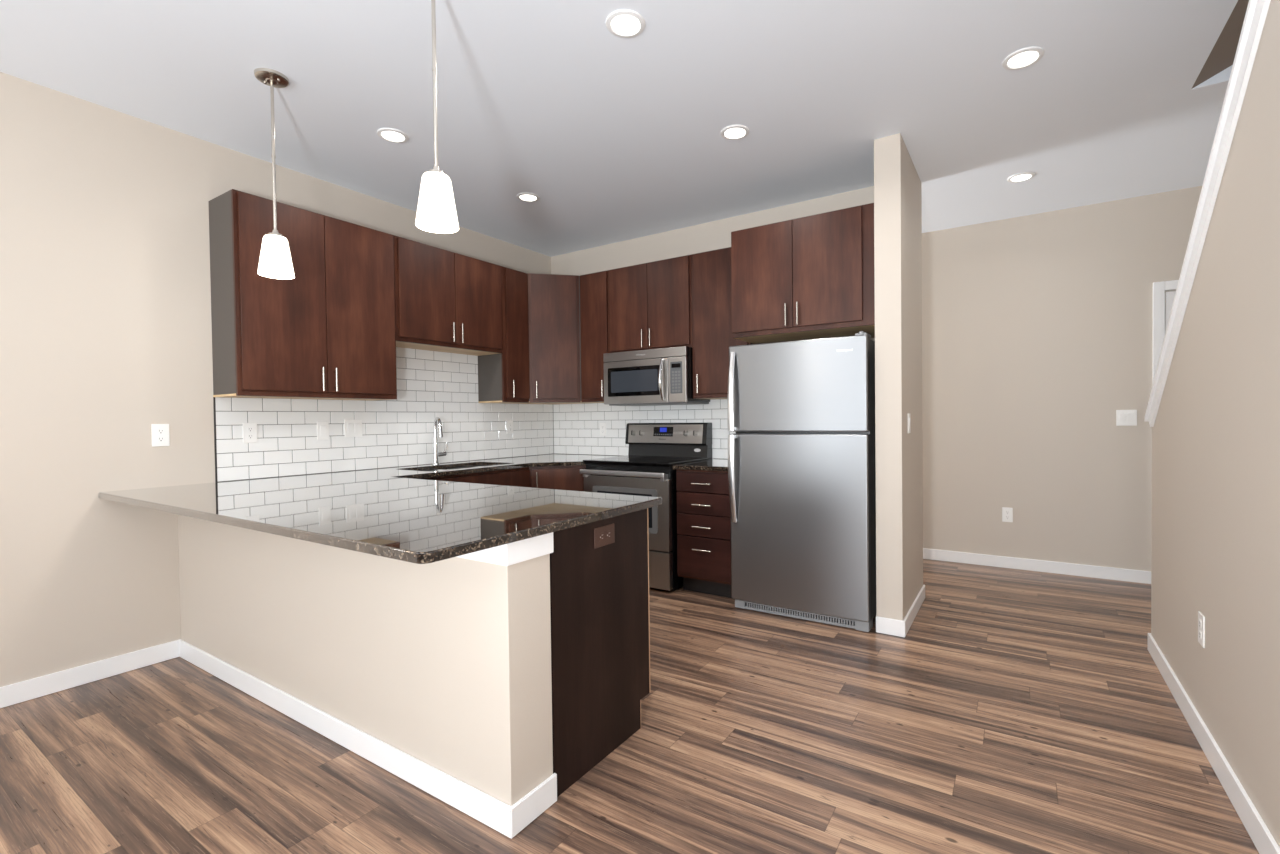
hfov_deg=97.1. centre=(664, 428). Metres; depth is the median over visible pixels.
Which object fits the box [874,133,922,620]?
wall partition
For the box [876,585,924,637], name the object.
baseboard
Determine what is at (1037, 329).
wall
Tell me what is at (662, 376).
microwave
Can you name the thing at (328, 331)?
upper cabinet
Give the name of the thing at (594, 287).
upper cabinet
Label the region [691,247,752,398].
upper cabinet
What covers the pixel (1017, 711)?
floor
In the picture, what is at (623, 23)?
recessed light
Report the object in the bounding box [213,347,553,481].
backsplash
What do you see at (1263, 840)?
baseboard
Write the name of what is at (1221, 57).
wall
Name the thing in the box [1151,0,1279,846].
wall
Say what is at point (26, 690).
baseboard
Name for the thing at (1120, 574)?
baseboard
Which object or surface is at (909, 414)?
wall switch
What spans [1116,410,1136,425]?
wall switch
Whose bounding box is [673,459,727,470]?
countertop
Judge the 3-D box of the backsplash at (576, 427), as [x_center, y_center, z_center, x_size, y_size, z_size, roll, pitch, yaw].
[-0.140,0.006,4.859,2.200,0.476,0.008,0,1,32]
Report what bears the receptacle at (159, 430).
attached to the wall outlet at (160, 432)
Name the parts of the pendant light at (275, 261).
rod, lamp shade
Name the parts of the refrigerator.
handle, handle, freezer door, door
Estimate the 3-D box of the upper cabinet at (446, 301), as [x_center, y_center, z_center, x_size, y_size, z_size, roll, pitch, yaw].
[-1.645,-0.939,4.194,0.359,0.696,0.916,0,1,32]
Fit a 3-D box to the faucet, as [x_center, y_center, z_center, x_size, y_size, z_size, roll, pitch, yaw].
[-1.690,0.094,4.221,0.105,0.358,0.217,-1,1,-12]
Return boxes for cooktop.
[583,455,707,466]
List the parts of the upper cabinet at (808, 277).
door, handle, handle, underside panel, door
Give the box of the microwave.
[603,346,709,405]
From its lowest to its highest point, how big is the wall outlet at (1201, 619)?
0.117 m
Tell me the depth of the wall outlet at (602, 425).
5.11 m
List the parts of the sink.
bowl, bowl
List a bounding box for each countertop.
[98,454,661,563]
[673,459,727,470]
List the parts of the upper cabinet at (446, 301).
door, underside panel, handle, handle, door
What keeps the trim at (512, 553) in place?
attached to the wall at (446, 663)
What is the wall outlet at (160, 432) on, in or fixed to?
attached to the wall at (106, 322)
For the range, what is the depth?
4.17 m
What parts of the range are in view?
handle, oven door, storage drawer, display panel, control panel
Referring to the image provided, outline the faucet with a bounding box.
[432,417,447,464]
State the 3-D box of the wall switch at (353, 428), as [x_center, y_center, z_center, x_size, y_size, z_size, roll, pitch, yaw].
[-2.089,0.000,3.799,0.010,0.117,0.118,0,1,32]
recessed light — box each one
[377,128,408,142]
[517,192,539,201]
[605,9,644,37]
[721,125,749,139]
[1002,46,1044,69]
[1007,172,1034,182]
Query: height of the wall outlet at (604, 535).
0.072 m
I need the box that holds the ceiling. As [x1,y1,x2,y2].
[0,0,1237,256]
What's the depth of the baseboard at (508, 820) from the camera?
1.98 m
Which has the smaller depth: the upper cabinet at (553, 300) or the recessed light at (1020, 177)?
the recessed light at (1020, 177)
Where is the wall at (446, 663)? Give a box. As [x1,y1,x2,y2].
[178,515,552,805]
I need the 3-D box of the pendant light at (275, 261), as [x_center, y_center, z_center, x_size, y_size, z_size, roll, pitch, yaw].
[-1.767,-1.141,2.558,0.140,0.894,0.140,0,1,32]
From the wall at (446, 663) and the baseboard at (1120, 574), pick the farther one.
the baseboard at (1120, 574)
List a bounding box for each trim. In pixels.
[457,532,553,565]
[1144,0,1270,426]
[1152,280,1178,384]
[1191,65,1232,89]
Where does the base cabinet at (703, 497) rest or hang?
on the floor
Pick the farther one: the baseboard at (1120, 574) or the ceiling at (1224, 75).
the baseboard at (1120, 574)
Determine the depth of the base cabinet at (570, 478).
4.39 m
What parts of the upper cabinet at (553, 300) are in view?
underside panel, frame, door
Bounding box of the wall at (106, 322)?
[0,72,550,686]
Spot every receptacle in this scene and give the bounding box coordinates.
[157,428,164,433]
[157,436,164,441]
[247,434,253,438]
[599,532,604,540]
[606,531,610,538]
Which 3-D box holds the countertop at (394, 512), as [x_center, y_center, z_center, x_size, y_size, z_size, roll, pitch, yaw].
[-0.831,0.292,3.422,2.556,0.030,3.186,0,1,32]
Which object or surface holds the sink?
in the countertop at (394, 512)
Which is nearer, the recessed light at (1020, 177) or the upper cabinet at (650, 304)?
the recessed light at (1020, 177)
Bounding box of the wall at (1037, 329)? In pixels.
[922,186,1201,570]
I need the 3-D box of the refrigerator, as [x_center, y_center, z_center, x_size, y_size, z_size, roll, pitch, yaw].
[0.955,0.301,3.688,0.860,1.720,0.759,0,1,32]
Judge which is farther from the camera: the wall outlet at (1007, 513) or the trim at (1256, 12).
the wall outlet at (1007, 513)
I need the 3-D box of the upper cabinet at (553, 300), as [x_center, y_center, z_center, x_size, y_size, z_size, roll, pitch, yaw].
[-0.982,-0.766,5.012,0.611,1.086,0.611,0,1,32]
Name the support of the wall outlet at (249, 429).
attached to the backsplash at (399, 432)
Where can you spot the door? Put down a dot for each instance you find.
(1169, 296)
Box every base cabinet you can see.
[422,465,529,486]
[529,465,585,491]
[550,508,649,796]
[676,469,730,597]
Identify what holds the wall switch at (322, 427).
attached to the backsplash at (399, 432)
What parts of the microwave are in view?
door, vent panel, vent plate, handle, control panel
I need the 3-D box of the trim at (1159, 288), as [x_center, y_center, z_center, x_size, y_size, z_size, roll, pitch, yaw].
[3.906,0.041,3.816,0.926,2.171,0.018,0,1,32]
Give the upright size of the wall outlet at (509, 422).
0.117 m
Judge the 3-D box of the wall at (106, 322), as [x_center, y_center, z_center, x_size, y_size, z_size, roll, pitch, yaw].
[-3.111,-0.165,2.311,0.120,2.805,7.724,0,1,32]
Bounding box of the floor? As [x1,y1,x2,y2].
[0,559,1258,853]
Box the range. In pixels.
[580,423,711,590]
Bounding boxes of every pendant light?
[254,68,294,278]
[415,0,458,233]
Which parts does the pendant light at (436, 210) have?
rod, lamp shade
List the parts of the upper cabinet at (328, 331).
door, underside panel, handle, handle, door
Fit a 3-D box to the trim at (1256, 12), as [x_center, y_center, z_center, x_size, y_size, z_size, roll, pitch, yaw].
[2.016,-0.806,2.003,0.176,1.637,2.086,0,1,32]
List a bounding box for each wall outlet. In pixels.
[151,424,169,446]
[243,423,256,442]
[507,420,512,432]
[594,523,614,548]
[600,423,605,435]
[1002,507,1012,521]
[1198,611,1204,647]
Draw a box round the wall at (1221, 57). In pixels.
[1192,0,1248,87]
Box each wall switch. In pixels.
[317,422,328,439]
[344,420,361,436]
[908,413,910,432]
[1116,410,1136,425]
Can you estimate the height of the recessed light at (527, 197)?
0.008 m
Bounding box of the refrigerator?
[727,331,875,631]
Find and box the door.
[1165,291,1175,332]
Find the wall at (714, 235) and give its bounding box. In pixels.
[551,186,874,455]
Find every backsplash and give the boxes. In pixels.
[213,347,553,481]
[553,399,735,458]
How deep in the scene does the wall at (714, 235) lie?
4.62 m
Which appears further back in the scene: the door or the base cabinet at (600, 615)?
the door
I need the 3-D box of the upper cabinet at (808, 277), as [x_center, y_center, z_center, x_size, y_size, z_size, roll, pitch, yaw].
[0.983,-0.960,3.744,0.918,0.703,0.659,0,1,32]
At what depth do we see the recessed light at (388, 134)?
3.08 m
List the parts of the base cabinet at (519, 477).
frame, false drawer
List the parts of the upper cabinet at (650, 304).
door, door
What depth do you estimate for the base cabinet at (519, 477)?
4.07 m
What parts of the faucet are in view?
spout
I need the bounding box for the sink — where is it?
[426,466,482,470]
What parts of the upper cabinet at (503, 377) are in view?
underside panel, handle, frame, door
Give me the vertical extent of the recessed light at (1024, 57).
0.008 m
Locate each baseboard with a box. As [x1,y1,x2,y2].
[0,639,180,707]
[179,640,556,838]
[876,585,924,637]
[923,548,1150,583]
[1148,633,1279,853]
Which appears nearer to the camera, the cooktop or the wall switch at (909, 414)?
the wall switch at (909, 414)
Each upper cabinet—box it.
[208,189,396,400]
[394,235,502,355]
[478,266,529,402]
[506,273,587,403]
[580,270,609,402]
[609,255,691,352]
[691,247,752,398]
[731,203,874,343]
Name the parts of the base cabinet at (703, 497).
handle, handle, handle, handle, drawer, drawer, drawer, drawer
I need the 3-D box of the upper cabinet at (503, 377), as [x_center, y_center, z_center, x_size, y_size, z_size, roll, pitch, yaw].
[-1.325,-0.757,4.702,0.359,1.086,0.276,0,1,32]

